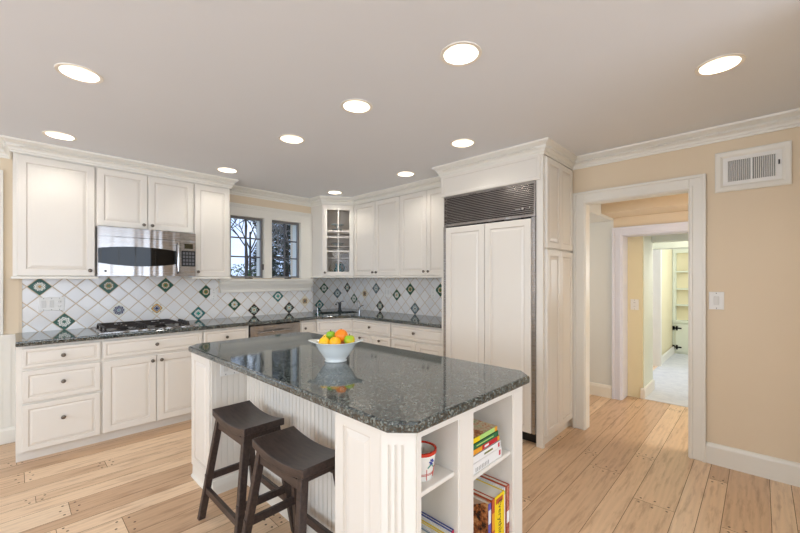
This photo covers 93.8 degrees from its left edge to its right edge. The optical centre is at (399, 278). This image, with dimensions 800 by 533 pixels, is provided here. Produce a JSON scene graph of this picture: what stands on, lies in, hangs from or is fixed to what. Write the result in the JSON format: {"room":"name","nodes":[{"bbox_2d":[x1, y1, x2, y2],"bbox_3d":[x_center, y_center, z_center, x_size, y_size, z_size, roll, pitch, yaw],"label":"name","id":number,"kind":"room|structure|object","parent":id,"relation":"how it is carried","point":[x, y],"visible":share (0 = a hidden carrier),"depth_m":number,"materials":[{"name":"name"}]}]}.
{"room":"kitchen","nodes":[
{"label":"kitchen","id":0,"kind":"room"},
{"bbox_2d":[0,152,312,333],"bbox_3d":[-3.540,0.072,2.955,0.260,2.558,6.445,0,0,44],"label":"wall","id":1,"kind":"structure","parent":0,"point":[10,286],"depth_m":3.10,"materials":[{"name":"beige paint"}]},
{"bbox_2d":[0,170,2,334],"bbox_3d":[-3.804,-0.213,2.624,0.220,1.344,1.402,0,0,44],"label":"window","id":2,"kind":"structure","parent":1,"relation":"in","point":[1,171],"depth_m":3.05,"materials":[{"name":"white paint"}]},
{"bbox_2d":[0,334,14,428],"bbox_3d":[-4.355,0.905,1.887,0.050,0.892,3.475,0,0,44],"label":"trim","id":3,"kind":"structure","parent":1,"relation":"attached to","point":[7,341],"depth_m":3.07,"materials":[{"name":"white paint"}]},
{"bbox_2d":[0,426,14,444],"bbox_3d":[-1.625,1.286,-0.781,7.658,0.130,3.420,0,0,44],"label":"baseboard","id":4,"kind":"structure","parent":1,"relation":"attached to","point":[7,435],"depth_m":3.06,"materials":[{"name":"white paint"}]},
{"bbox_2d":[11,152,98,278],"bbox_3d":[-2.925,-0.540,3.183,0.308,1.089,0.535,0,0,44],"label":"upper cabinet","id":5,"kind":"object","parent":1,"relation":"attached to","point":[54,200],"visible":0.98,"depth_m":3.07,"materials":[{"name":"beige paint"}]},
{"bbox_2d":[95,166,192,232],"bbox_3d":[-2.480,-0.773,3.645,0.308,0.624,0.788,0,0,44],"label":"upper cabinet","id":6,"kind":"object","parent":1,"relation":"attached to","point":[123,199],"visible":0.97,"depth_m":3.52,"materials":[{"name":"beige paint"}]},
{"bbox_2d":[95,226,195,276],"bbox_3d":[-2.444,-0.239,3.611,0.400,0.436,0.782,0,0,44],"label":"microwave","id":7,"kind":"object","parent":1,"relation":"attached to","point":[118,251],"visible":1,"depth_m":3.45,"materials":[{"name":"silver metal"}]},
{"bbox_2d":[184,183,230,278],"bbox_3d":[-2.083,-0.540,4.057,0.308,1.089,0.394,0,0,44],"label":"upper cabinet","id":8,"kind":"object","parent":1,"relation":"attached to","point":[211,204],"visible":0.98,"depth_m":3.97,"materials":[{"name":"beige paint"}]},
{"bbox_2d":[19,276,441,332],"bbox_3d":[-1.243,0.221,3.691,2.408,0.485,3.512,0,0,44],"label":"tile backsplash","id":9,"kind":"structure","parent":1,"relation":"attached to","point":[88,303],"depth_m":4.03,"materials":[{"name":"tile"}]},
{"bbox_2d":[39,297,63,310],"bbox_3d":[-3.042,0.223,3.267,0.010,0.118,0.165,0,0,44],"label":"switch plate","id":10,"kind":"object","parent":9,"relation":"attached to","point":[45,303],"visible":1,"depth_m":3.26,"materials":[{"name":"white plastic"}]},
{"bbox_2d":[210,289,216,299],"bbox_3d":[-2.110,0.181,4.234,0.010,0.118,0.072,0,0,44],"label":"outlet plate","id":11,"kind":"object","parent":9,"relation":"attached to","point":[213,292],"visible":1,"depth_m":4.23,"materials":[{"name":"white plastic"}]},
{"bbox_2d":[431,289,435,298],"bbox_3d":[0.403,0.186,4.526,0.072,0.118,0.010,0,0,44],"label":"outlet plate","id":12,"kind":"object","parent":9,"relation":"attached to","point":[433,291],"visible":1,"depth_m":4.52,"materials":[{"name":"white plastic"}]},
{"bbox_2d":[218,202,314,292],"bbox_3d":[-1.699,-0.361,4.762,0.285,1.055,1.242,0,0,44],"label":"window","id":13,"kind":"structure","parent":1,"relation":"in","point":[301,222],"depth_m":4.72,"materials":[{"name":"white paint"}]},
{"bbox_2d":[311,204,354,277],"bbox_3d":[-0.841,-0.547,5.321,0.724,1.075,0.808,0,0,44],"label":"upper cabinet","id":14,"kind":"object","parent":1,"relation":"attached to","point":[323,216],"visible":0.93,"depth_m":5.04,"materials":[{"name":"beige paint"}]},
{"bbox_2d":[330,261,344,271],"bbox_3d":[-0.878,-0.138,5.225,0.210,0.209,0.033,0,0,-11],"label":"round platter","id":15,"kind":"object","parent":14,"relation":"in","point":[332,266],"visible":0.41,"depth_m":5.22,"materials":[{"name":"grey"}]},
{"bbox_2d":[331,252,343,257],"bbox_3d":[-0.857,-0.322,5.128,0.176,0.075,0.176,0,0,44],"label":"patterned bowl","id":16,"kind":"object","parent":14,"relation":"on","point":[335,254],"visible":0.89,"depth_m":5.07,"materials":[{"name":"ceramic"}]},
{"bbox_2d":[327,232,348,234],"bbox_3d":[-0.887,-0.621,5.320,0.620,0.016,0.632,0,0,44],"label":"shelf","id":17,"kind":"object","parent":14,"relation":"attached to","point":[328,233],"depth_m":5.09,"materials":[{"name":"wood"}]},
{"bbox_2d":[327,246,348,247],"bbox_3d":[-0.887,-0.436,5.320,0.620,0.016,0.632,0,0,44],"label":"shelf","id":18,"kind":"object","parent":14,"relation":"attached to","point":[327,246],"depth_m":5.13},
{"bbox_2d":[327,257,348,259],"bbox_3d":[-0.887,-0.276,5.320,0.620,0.016,0.632,0,0,44],"label":"shelf","id":19,"kind":"object","parent":14,"relation":"attached to","point":[328,258],"depth_m":5.25,"materials":[{"name":"wood"}]},
{"bbox_2d":[334,264,344,271],"bbox_3d":[-0.844,-0.118,5.135,0.115,0.170,0.133,0,0,43],"label":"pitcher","id":20,"kind":"object","parent":14,"relation":"on","point":[336,266],"visible":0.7,"depth_m":5.10,"materials":[{"name":"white ceramic"}]},
{"bbox_2d":[0,108,799,206],"bbox_3d":[-1.452,-1.037,1.505,4.760,0.100,6.952,0,0,44],"label":"crown molding","id":21,"kind":"structure","parent":1,"relation":"attached to","point":[788,119],"depth_m":3.18,"materials":[{"name":"white paint"}]},
{"bbox_2d":[0,0,799,197],"bbox_3d":[-0.437,-1.187,0.541,8.080,0.200,7.272,0,0,44],"label":"ceiling","id":22,"kind":"structure","parent":0,"point":[202,86],"depth_m":2.03,"materials":[{"name":"paint"}]},
{"bbox_2d":[42,131,76,140],"bbox_3d":[-2.589,-1.135,2.848,0.200,0.104,0.200,0,0,44],"label":"recessed light","id":23,"kind":"object","parent":22,"relation":"in","point":[53,134],"visible":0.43,"depth_m":2.90,"materials":[{"name":"white"}]},
{"bbox_2d":[54,63,103,83],"bbox_3d":[-1.699,-1.135,1.984,0.200,0.104,0.200,0,0,44],"label":"recessed light","id":24,"kind":"object","parent":22,"relation":"in","point":[75,72],"visible":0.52,"depth_m":2.03,"materials":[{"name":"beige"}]},
{"bbox_2d":[216,167,237,172],"bbox_3d":[-1.732,-1.135,3.751,0.200,0.104,0.200,0,0,44],"label":"recessed light","id":25,"kind":"object","parent":22,"relation":"in","point":[221,169],"visible":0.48,"depth_m":3.81,"materials":[{"name":"white"}]},
{"bbox_2d":[278,134,304,143],"bbox_3d":[-0.843,-1.135,2.916,0.200,0.104,0.200,0,0,44],"label":"recessed light","id":26,"kind":"object","parent":22,"relation":"in","point":[287,138],"visible":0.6,"depth_m":2.98,"materials":[{"name":"white"}]},
{"bbox_2d":[327,191,342,194],"bbox_3d":[-0.820,-1.135,4.727,0.200,0.104,0.200,0,0,44],"label":"recessed light","id":27,"kind":"object","parent":22,"relation":"in","point":[328,192],"visible":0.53,"depth_m":4.79,"materials":[{"name":"white"}]},
{"bbox_2d":[341,99,371,113],"bbox_3d":[-0.274,-1.135,2.361,0.200,0.104,0.200,0,0,44],"label":"recessed light","id":28,"kind":"object","parent":22,"relation":"in","point":[356,106],"visible":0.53,"depth_m":2.42,"materials":[{"name":"white"}]},
{"bbox_2d":[396,171,414,176],"bbox_3d":[0.062,-1.135,3.891,0.200,0.104,0.200,0,0,44],"label":"recessed light","id":29,"kind":"object","parent":22,"relation":"in","point":[403,173],"visible":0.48,"depth_m":3.96,"materials":[{"name":"white"}]},
{"bbox_2d":[440,41,481,66],"bbox_3d":[0.295,-1.135,1.812,0.200,0.104,0.200,0,0,44],"label":"recessed light","id":30,"kind":"object","parent":22,"relation":"in","point":[462,53],"visible":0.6,"depth_m":1.87,"materials":[{"name":"white"}]},
{"bbox_2d":[450,138,474,147],"bbox_3d":[0.503,-1.135,3.001,0.200,0.104,0.200,0,0,44],"label":"recessed light","id":31,"kind":"object","parent":22,"relation":"in","point":[464,142],"visible":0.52,"depth_m":3.06,"materials":[{"name":"white"}]},
{"bbox_2d":[694,53,745,75],"bbox_3d":[1.626,-1.135,1.905,0.200,0.104,0.200,0,0,44],"label":"recessed light","id":32,"kind":"object","parent":22,"relation":"in","point":[724,63],"visible":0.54,"depth_m":1.95,"materials":[{"name":"white"}]},
{"bbox_2d":[0,394,799,532],"bbox_3d":[0.011,1.353,1.064,7.860,0.004,8.360,0,0,44],"label":"floor","id":33,"kind":"structure","parent":0,"point":[631,470],"depth_m":2.43,"materials":[{"name":"brown wood"}]},
{"bbox_2d":[15,339,100,462],"bbox_3d":[-2.806,0.922,3.069,0.637,0.858,0.487,0,0,44],"label":"base cabinet","id":34,"kind":"object","parent":33,"relation":"on","point":[58,385],"visible":0.98,"depth_m":2.86,"materials":[{"name":"beige paint"}]},
{"bbox_2d":[100,330,201,441],"bbox_3d":[-2.370,0.922,3.521,0.637,0.858,0.768,0,0,44],"label":"base cabinet","id":35,"kind":"object","parent":33,"relation":"on","point":[146,380],"visible":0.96,"depth_m":3.27,"materials":[{"name":"beige paint"}]},
{"bbox_2d":[202,326,248,342],"bbox_3d":[-1.946,0.922,3.961,0.637,0.858,0.452,0,0,44],"label":"base cabinet","id":36,"kind":"object","parent":33,"relation":"on","point":[220,334],"visible":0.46,"depth_m":3.74,"materials":[{"name":"beige paint"}]},
{"bbox_2d":[197,400,293,532],"bbox_3d":[-0.839,1.045,2.052,0.505,0.611,0.347,0,0,44],"label":"stool","id":37,"kind":"object","parent":33,"relation":"on","point":[243,422],"visible":0.84,"depth_m":1.99,"materials":[{"name":"brown wood"}]},
{"bbox_2d":[249,321,299,337],"bbox_3d":[-1.552,0.912,4.322,0.627,0.837,0.608,0,0,44],"label":"dishwasher","id":38,"kind":"object","parent":33,"relation":"on","point":[285,327],"visible":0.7,"depth_m":4.11,"materials":[{"name":"silver metal"}]},
{"bbox_2d":[242,426,334,532],"bbox_3d":[-0.455,1.045,1.661,0.505,0.611,0.347,0,0,43],"label":"stool","id":39,"kind":"object","parent":33,"relation":"on","point":[297,459],"visible":0.88,"depth_m":1.66,"materials":[{"name":"brown wood"}]},
{"bbox_2d":[299,320,315,332],"bbox_3d":[-1.290,0.922,4.642,0.637,0.858,0.212,0,0,44],"label":"base cabinet","id":40,"kind":"object","parent":33,"relation":"on","point":[307,325],"visible":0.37,"depth_m":4.44,"materials":[{"name":"beige paint"}]},
{"bbox_2d":[316,318,352,334],"bbox_3d":[-0.887,0.922,5.094,0.970,0.858,0.994,0,0,44],"label":"base cabinet","id":41,"kind":"object","parent":33,"relation":"on","point":[323,326],"visible":0.12,"depth_m":4.60,"materials":[{"name":"beige paint"}]},
{"bbox_2d":[188,332,529,532],"bbox_3d":[-0.408,0.903,2.183,2.063,0.896,0.933,0,0,44],"label":"kitchen island","id":42,"kind":"object","parent":33,"relation":"on","point":[375,408],"visible":0.78,"depth_m":1.67,"materials":[{"name":"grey stone"}]},
{"bbox_2d":[220,364,238,376],"bbox_3d":[-1.092,0.561,2.403,0.010,0.118,0.118,0,0,44],"label":"outlet plate","id":43,"kind":"object","parent":42,"relation":"attached to","point":[224,371],"visible":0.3,"depth_m":2.38,"materials":[{"name":"white plastic"}]},
{"bbox_2d":[308,339,362,362],"bbox_3d":[-0.355,0.397,2.068,0.246,0.116,0.239,0,0,43],"label":"fruit bowl","id":44,"kind":"object","parent":42,"relation":"on","point":[332,353],"visible":0.82,"depth_m":2.00,"materials":[{"name":"white ceramic"}]},
{"bbox_2d":[319,336,328,343],"bbox_3d":[-0.411,0.345,2.028,0.061,0.063,0.061,0,0,-12],"label":"lemon","id":45,"kind":"object","parent":44,"relation":"in","point":[324,340],"visible":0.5,"depth_m":2.01,"materials":[{"name":"yellow plant"}]},
{"bbox_2d":[326,330,334,339],"bbox_3d":[-0.385,0.313,2.080,0.053,0.056,0.053,0,0,22],"label":"apple","id":46,"kind":"object","parent":44,"relation":"in","point":[329,334],"visible":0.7,"depth_m":2.06,"materials":[{"name":"green food"}]},
{"bbox_2d":[329,336,340,343],"bbox_3d":[-0.351,0.344,2.020,0.065,0.067,0.065,0,0,32],"label":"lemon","id":47,"kind":"object","parent":44,"relation":"in","point":[334,340],"visible":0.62,"depth_m":2.00,"materials":[{"name":"yellow plant"}]},
{"bbox_2d":[334,329,347,342],"bbox_3d":[-0.325,0.316,2.066,0.075,0.077,0.075,0,0,42],"label":"orange","id":48,"kind":"object","parent":44,"relation":"in","point":[340,333],"visible":0.67,"depth_m":2.04,"materials":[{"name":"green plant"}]},
{"bbox_2d":[344,334,354,343],"bbox_3d":[-0.277,0.334,2.048,0.061,0.064,0.061,0,0,-19],"label":"apple","id":49,"kind":"object","parent":44,"relation":"in","point":[349,338],"visible":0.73,"depth_m":2.03,"materials":[{"name":"green food"}]},
{"bbox_2d":[421,440,436,481],"bbox_3d":[0.077,0.678,1.384,0.118,0.106,0.118,0,0,29],"label":"ceramic planter","id":50,"kind":"object","parent":42,"relation":"on","point":[428,449],"visible":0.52,"depth_m":1.35,"materials":[{"name":"white ceramic"}]},
{"bbox_2d":[421,523,437,532],"bbox_3d":[0.086,1.107,1.455,0.226,0.298,0.015,0,0,44],"label":"book","id":51,"kind":"object","parent":42,"relation":"in","point":[423,526],"visible":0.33,"depth_m":1.43,"materials":[{"name":"white paper"}]},
{"bbox_2d":[421,519,443,532],"bbox_3d":[0.097,1.106,1.466,0.226,0.300,0.013,0,0,44],"label":"book","id":52,"kind":"object","parent":42,"relation":"in","point":[422,521],"visible":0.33,"depth_m":1.44,"materials":[{"name":"yellow paper"}]},
{"bbox_2d":[421,515,450,532],"bbox_3d":[0.107,1.104,1.476,0.226,0.302,0.015,0,0,44],"label":"book","id":53,"kind":"object","parent":42,"relation":"in","point":[425,519],"visible":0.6,"depth_m":1.45,"materials":[{"name":"white paper"}]},
{"bbox_2d":[421,511,453,532],"bbox_3d":[0.118,1.102,1.488,0.226,0.306,0.014,0,0,44],"label":"book","id":54,"kind":"object","parent":42,"relation":"in","point":[427,516],"visible":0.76,"depth_m":1.46,"materials":[{"name":"blue paper"}]},
{"bbox_2d":[421,464,453,496],"bbox_3d":[0.031,0.740,1.439,0.288,0.018,0.211,0,0,44],"label":"shelf","id":55,"kind":"object","parent":42,"relation":"attached to","point":[442,473],"depth_m":1.38,"materials":[{"name":"beige paint"}]},
{"bbox_2d":[416,386,521,532],"bbox_3d":[0.212,0.922,1.615,0.305,0.858,0.760,0,0,44],"label":"bookcase","id":56,"kind":"object","parent":42,"relation":"attached to","point":[447,497],"depth_m":1.47,"materials":[{"name":"beige paint"}]},
{"bbox_2d":[473,494,490,532],"bbox_3d":[0.296,1.109,1.686,0.246,0.292,0.023,0,0,44],"label":"book","id":57,"kind":"object","parent":42,"relation":"in","point":[481,507],"visible":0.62,"depth_m":1.62,"materials":[{"name":"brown paper"}]},
{"bbox_2d":[488,510,490,524],"bbox_3d":[0.384,1.022,1.601,0.001,0.058,0.021,0,0,44],"label":"print","id":58,"kind":"object","parent":57,"relation":"attached to","point":[489,511],"depth_m":1.60,"materials":[{"name":"white"}]},
{"bbox_2d":[473,489,494,532],"bbox_3d":[0.314,1.106,1.703,0.249,0.300,0.024,0,0,44],"label":"book","id":59,"kind":"object","parent":42,"relation":"in","point":[475,492],"visible":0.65,"depth_m":1.62,"materials":[{"name":"orange paper"}]},
{"bbox_2d":[492,512,494,531],"bbox_3d":[0.404,1.053,1.617,0.001,0.075,0.022,0,0,44],"label":"print","id":60,"kind":"object","parent":59,"relation":"attached to","point":[493,513],"depth_m":1.62,"materials":[{"name":"orange"}]},
{"bbox_2d":[473,446,501,474],"bbox_3d":[0.294,0.772,1.662,0.216,0.042,0.242,0,0,44],"label":"book","id":61,"kind":"object","parent":42,"relation":"on","point":[497,453],"visible":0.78,"depth_m":1.59,"materials":[{"name":"white paper"}]},
{"bbox_2d":[473,440,500,463],"bbox_3d":[0.296,0.736,1.657,0.206,0.030,0.228,0,0,44],"label":"book","id":62,"kind":"object","parent":61,"relation":"on","point":[497,444],"visible":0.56,"depth_m":1.58,"materials":[{"name":"white paper"}]},
{"bbox_2d":[473,435,498,455],"bbox_3d":[0.296,0.709,1.654,0.192,0.021,0.223,0,0,44],"label":"book","id":63,"kind":"object","parent":62,"relation":"on","point":[495,439],"visible":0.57,"depth_m":1.58,"materials":[{"name":"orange paper"}]},
{"bbox_2d":[473,446,481,455],"bbox_3d":[0.316,0.709,1.536,0.001,0.019,0.080,0,0,44],"label":"print","id":64,"kind":"object","parent":63,"relation":"attached to","point":[478,449],"depth_m":1.54,"materials":[{"name":"orange"}]},
{"bbox_2d":[473,430,497,449],"bbox_3d":[0.299,0.686,1.648,0.183,0.023,0.208,0,0,44],"label":"book","id":65,"kind":"object","parent":63,"relation":"on","point":[486,439],"visible":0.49,"depth_m":1.58,"materials":[{"name":"green paper"}]},
{"bbox_2d":[473,419,496,443],"bbox_3d":[0.295,0.663,1.647,0.180,0.021,0.202,0,0,44],"label":"book","id":66,"kind":"object","parent":65,"relation":"on","point":[481,429],"visible":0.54,"depth_m":1.62,"materials":[{"name":"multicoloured paper"}]},
{"bbox_2d":[473,436,479,443],"bbox_3d":[0.311,0.663,1.534,0.001,0.019,0.061,0,0,44],"label":"print","id":67,"kind":"object","parent":66,"relation":"attached to","point":[475,438],"depth_m":1.54,"materials":[{"name":"yellow"}]},
{"bbox_2d":[473,479,503,532],"bbox_3d":[0.350,1.107,1.749,0.256,0.296,0.087,0,0,44],"label":"book","id":68,"kind":"object","parent":42,"relation":"in","point":[490,490],"visible":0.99,"depth_m":1.68,"materials":[{"name":"yellow paper"}]},
{"bbox_2d":[496,494,502,504],"bbox_3d":[0.441,0.982,1.661,0.001,0.023,0.060,0,0,44],"label":"print","id":69,"kind":"object","parent":68,"relation":"attached to","point":[499,497],"depth_m":1.66,"materials":[{"name":"orange"}]},
{"bbox_2d":[476,476,504,532],"bbox_3d":[0.388,1.104,1.785,0.242,0.302,0.015,0,0,44],"label":"book","id":70,"kind":"object","parent":42,"relation":"in","point":[479,477],"visible":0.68,"depth_m":1.72,"materials":[{"name":"white paper"}]},
{"bbox_2d":[473,449,509,480],"bbox_3d":[0.291,0.803,1.705,0.294,0.018,0.324,0,0,44],"label":"shelf","id":71,"kind":"object","parent":42,"relation":"attached to","point":[505,452],"depth_m":1.61,"materials":[{"name":"beige paint"}]},
{"bbox_2d":[480,474,508,532],"bbox_3d":[0.409,1.101,1.795,0.238,0.310,0.026,0,0,44],"label":"book","id":72,"kind":"object","parent":42,"relation":"in","point":[492,479],"visible":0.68,"depth_m":1.72,"materials":[{"name":"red paper"}]},
{"bbox_2d":[352,318,391,346],"bbox_3d":[-0.165,0.922,4.659,0.694,0.858,0.619,0,0,44],"label":"base cabinet","id":73,"kind":"object","parent":33,"relation":"on","point":[370,331],"visible":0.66,"depth_m":4.42,"materials":[{"name":"beige paint"}]},
{"bbox_2d":[391,323,441,355],"bbox_3d":[0.355,0.922,4.157,0.748,0.858,0.619,0,0,44],"label":"base cabinet","id":74,"kind":"object","parent":33,"relation":"on","point":[423,339],"visible":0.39,"depth_m":3.94,"materials":[{"name":"beige paint"}]},
{"bbox_2d":[15,308,441,346],"bbox_3d":[-1.251,0.473,3.683,2.407,0.037,3.533,0,0,44],"label":"countertop","id":75,"kind":"structure","parent":74,"relation":"on","point":[82,334],"depth_m":3.87,"materials":[{"name":"stone"}]},
{"bbox_2d":[91,319,197,333],"bbox_3d":[-2.389,0.431,3.523,0.500,0.047,0.760,0,0,44],"label":"gas cooktop","id":76,"kind":"object","parent":75,"relation":"in","point":[113,327],"visible":1,"depth_m":3.42,"materials":[{"name":"silver metal"}]},
{"bbox_2d":[335,301,343,310],"bbox_3d":[-0.859,0.383,5.184,0.082,0.144,0.205,0,0,23],"label":"kitchen faucet","id":77,"kind":"object","parent":75,"relation":"on","point":[339,303],"visible":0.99,"depth_m":5.23,"materials":[{"name":"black metal"}]},
{"bbox_2d":[443,180,535,442],"bbox_3d":[0.964,0.282,3.532,0.914,2.138,0.639,0,0,44],"label":"refrigerator","id":78,"kind":"object","parent":33,"relation":"on","point":[489,235],"visible":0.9,"depth_m":3.26,"materials":[{"name":"white"}]},
{"bbox_2d":[441,154,572,448],"bbox_3d":[0.992,0.133,3.530,1.029,2.436,0.640,0,0,44],"label":"tall cabinet","id":79,"kind":"object","parent":33,"relation":"on","point":[554,181],"visible":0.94,"depth_m":3.10,"materials":[{"name":"beige paint"}]},
{"bbox_2d":[348,127,799,462],"bbox_3d":[0.925,0.072,4.110,4.950,2.558,0.100,0,0,44],"label":"wall","id":80,"kind":"structure","parent":0,"point":[753,235],"depth_m":2.59,"materials":[{"name":"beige paint"}]},
{"bbox_2d":[353,196,400,277],"bbox_3d":[-0.204,-0.547,4.864,0.863,1.076,0.380,0,0,44],"label":"upper cabinet","id":81,"kind":"object","parent":80,"relation":"attached to","point":[376,223],"visible":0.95,"depth_m":4.72,"materials":[{"name":"beige paint"}]},
{"bbox_2d":[399,187,441,277],"bbox_3d":[0.409,-0.547,4.273,0.838,1.076,0.380,0,0,44],"label":"upper cabinet","id":82,"kind":"object","parent":80,"relation":"attached to","point":[420,212],"visible":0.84,"depth_m":4.21,"materials":[{"name":"beige paint"}]},
{"bbox_2d":[590,204,611,222],"bbox_3d":[1.835,-0.723,4.031,0.550,0.148,1.046,0,0,44],"label":"trim","id":83,"kind":"structure","parent":80,"relation":"attached to","point":[595,210],"depth_m":3.92,"materials":[{"name":"grey paint"}]},
{"bbox_2d":[573,173,705,462],"bbox_3d":[1.954,0.290,3.119,0.939,2.122,0.152,0,0,44],"label":"doorway","id":84,"kind":"structure","parent":80,"relation":"in","point":[694,185],"depth_m":2.91,"materials":[{"name":"white paint"}]},
{"bbox_2d":[709,292,723,309],"bbox_3d":[2.296,0.161,2.714,0.085,0.128,0.009,0,0,44],"label":"light switch","id":85,"kind":"object","parent":80,"relation":"attached to","point":[716,299],"visible":1,"depth_m":2.71,"materials":[{"name":"white plastic"}]},
{"bbox_2d":[706,441,799,486],"bbox_3d":[1.958,1.275,2.038,0.588,0.152,1.452,0,0,44],"label":"baseboard","id":86,"kind":"structure","parent":80,"relation":"attached to","point":[764,466],"depth_m":2.57,"materials":[{"name":"white paint"}]},
{"bbox_2d":[715,140,791,192],"bbox_3d":[2.425,-0.761,2.579,0.386,0.285,0.024,0,0,44],"label":"air vent","id":87,"kind":"object","parent":80,"relation":"in","point":[769,165],"visible":1,"depth_m":2.57,"materials":[{"name":"metal"}]},
{"bbox_2d":[723,149,781,185],"bbox_3d":[2.426,-0.761,2.581,0.296,0.195,0.008,0,0,44],"label":"register","id":88,"kind":"object","parent":87,"relation":"attached to","point":[760,166],"depth_m":2.57,"materials":[{"name":"white plastic"}]},
{"bbox_2d":[628,236,642,397],"bbox_3d":[2.778,0.101,4.509,0.345,2.500,0.510,0,0,44],"label":"wall","id":89,"kind":"structure","parent":0,"point":[635,244],"depth_m":4.25,"materials":[{"name":"yellow paint"}]},
{"bbox_2d":[640,379,654,398],"bbox_3d":[2.908,1.291,4.387,0.041,0.120,0.546,0,0,44],"label":"baseboard","id":90,"kind":"structure","parent":89,"relation":"attached to","point":[644,392],"depth_m":4.28,"materials":[{"name":"white paint"}]},
{"bbox_2d":[643,236,652,387],"bbox_3d":[2.917,0.376,4.397,0.010,1.950,0.482,0,0,44],"label":"door frame","id":91,"kind":"structure","parent":89,"relation":"attached to","point":[647,245],"depth_m":4.35,"materials":[{"name":"white paint"}]},
{"bbox_2d":[590,211,687,385],"bbox_3d":[2.833,0.276,3.950,4.600,2.150,0.220,0,0,44],"label":"wall","id":92,"kind":"structure","parent":0,"point":[600,232],"depth_m":4.28,"materials":[{"name":"grey paint"}]},
{"bbox_2d":[590,382,611,398],"bbox_3d":[1.740,1.281,4.837,1.795,0.140,0.018,0,0,44],"label":"baseboard","id":93,"kind":"structure","parent":92,"relation":"attached to","point":[597,389],"depth_m":4.29,"materials":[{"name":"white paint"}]},
{"bbox_2d":[631,299,638,309],"bbox_3d":[2.668,0.296,4.254,0.080,0.120,0.010,0,0,44],"label":"outlet plate","id":94,"kind":"object","parent":92,"relation":"attached to","point":[634,302],"visible":1,"depth_m":4.25,"materials":[{"name":"white plastic"}]},
{"bbox_2d":[612,221,687,399],"bbox_3d":[2.856,0.391,3.909,1.090,1.920,0.250,0,0,44],"label":"hall doorway","id":95,"kind":"structure","parent":92,"relation":"in","point":[620,235],"depth_m":4.17,"materials":[{"name":"white paint"}]},
{"bbox_2d":[645,353,687,406],"bbox_3d":[4.998,1.353,4.850,2.730,0.009,4.079,0,0,44],"label":"floor","id":96,"kind":"structure","parent":0,"point":[671,378],"depth_m":4.85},
{"bbox_2d":[672,249,687,354],"bbox_3d":[5.441,0.251,6.366,1.295,2.200,0.171,0,0,44],"label":"shelves","id":97,"kind":"object","parent":96,"relation":"on","point":[679,256],"visible":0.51,"depth_m":6.74,"materials":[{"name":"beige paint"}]},
{"bbox_2d":[662,249,671,354],"bbox_3d":[4.471,0.101,6.385,0.120,2.500,1.500,0,0,44],"label":"wall","id":98,"kind":"structure","parent":0,"point":[666,254],"depth_m":6.37,"materials":[{"name":"yellow paint"}]},
{"bbox_2d":[653,250,661,365],"bbox_3d":[3.965,0.201,5.824,0.170,2.300,0.090,0,0,44],"label":"door","id":99,"kind":"structure","parent":98,"relation":"in","point":[657,254],"depth_m":5.77,"materials":[{"name":"white paint"}]},
{"bbox_2d":[662,346,674,363],"bbox_3d":[4.541,1.286,6.331,0.016,0.130,1.420,0,0,44],"label":"baseboard","id":100,"kind":"structure","parent":98,"relation":"attached to","point":[671,351],"depth_m":6.30,"materials":[{"name":"white paint"}]},
{"bbox_2d":[651,233,687,242],"bbox_3d":[3.831,-0.791,3.793,2.145,0.715,0.080,0,0,44],"label":"wall","id":101,"kind":"structure","parent":0,"point":[672,237],"depth_m":4.39,"materials":[{"name":"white paint"}]},
{"bbox_2d":[653,241,687,249],"bbox_3d":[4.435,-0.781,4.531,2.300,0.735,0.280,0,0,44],"label":"trim","id":102,"kind":"structure","parent":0,"point":[681,244],"depth_m":5.10,"materials":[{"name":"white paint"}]},
{"bbox_3d":[2.469,-0.839,3.572,4.600,0.080,1.268,0,0,44],"label":"ceiling","id":103,"kind":"structure","parent":0,"visible":0},
{"bbox_2d":[601,193,687,217],"bbox_3d":[3.260,-0.739,3.095,2.799,0.119,0.420,0,0,44],"label":"beam","id":104,"kind":"structure","parent":103,"relation":"attached to","point":[679,202],"depth_m":3.69,"materials":[{"name":"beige paint"}]},
{"label":"outside","id":105,"kind":"structure","parent":0,"visible":0},
{"bbox_3d":[-11.725,1.901,23.791,40.100,0.100,42.000,0,0,44],"label":"lawn","id":106,"kind":"structure","parent":105,"visible":0},
{"bbox_2d":[231,219,256,275],"bbox_3d":[-7.429,-1.461,18.744,4.338,6.628,2.450,0,0,-14],"label":"bare tree","id":107,"kind":"object","parent":106,"relation":"on","point":[250,233],"visible":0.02,"depth_m":18.75,"materials":[{"name":"brown plant"}]},
{"bbox_2d":[231,220,256,275],"bbox_3d":[-4.748,-0.646,11.048,2.093,4.997,1.997,0,0,-7],"label":"bare tree","id":108,"kind":"object","parent":106,"relation":"on","point":[253,222],"visible":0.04,"depth_m":11.01,"materials":[{"name":"brown plant"}]},
{"bbox_2d":[231,264,256,275],"bbox_3d":[-6.814,0.657,13.094,0.957,2.514,3.545,0,0,44],"label":"hedge","id":109,"kind":"object","parent":106,"relation":"on","point":[234,267],"visible":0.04,"depth_m":13.98,"materials":[{"name":"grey plant"}]},
{"bbox_2d":[248,245,280,275],"bbox_3d":[-11.353,-0.654,31.397,4.378,5.010,4.474,0,0,44],"label":"evergreen tree","id":110,"kind":"object","parent":106,"relation":"on","point":[255,251],"visible":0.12,"depth_m":31.00,"materials":[{"name":"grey plant"}]},
{"bbox_2d":[254,223,290,275],"bbox_3d":[-4.783,-1.805,15.565,3.161,7.311,3.380,0,0,44],"label":"evergreen tree","id":111,"kind":"object","parent":106,"relation":"on","point":[287,246],"visible":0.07,"depth_m":15.17,"materials":[{"name":"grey plant"}]},
{"bbox_2d":[254,223,290,265],"bbox_3d":[-4.051,-0.221,13.168,1.968,4.148,2.082,0,0,-13],"label":"bare tree","id":112,"kind":"object","parent":106,"relation":"on","point":[275,227],"visible":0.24,"depth_m":13.44,"materials":[{"name":"beige plant"}]},
{"bbox_2d":[272,225,290,275],"bbox_3d":[-6.011,-2.509,21.927,4.189,8.721,3.964,0,0,44],"label":"evergreen tree","id":113,"kind":"object","parent":106,"relation":"on","point":[281,225],"visible":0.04,"depth_m":21.98,"materials":[{"name":"brown plant"}]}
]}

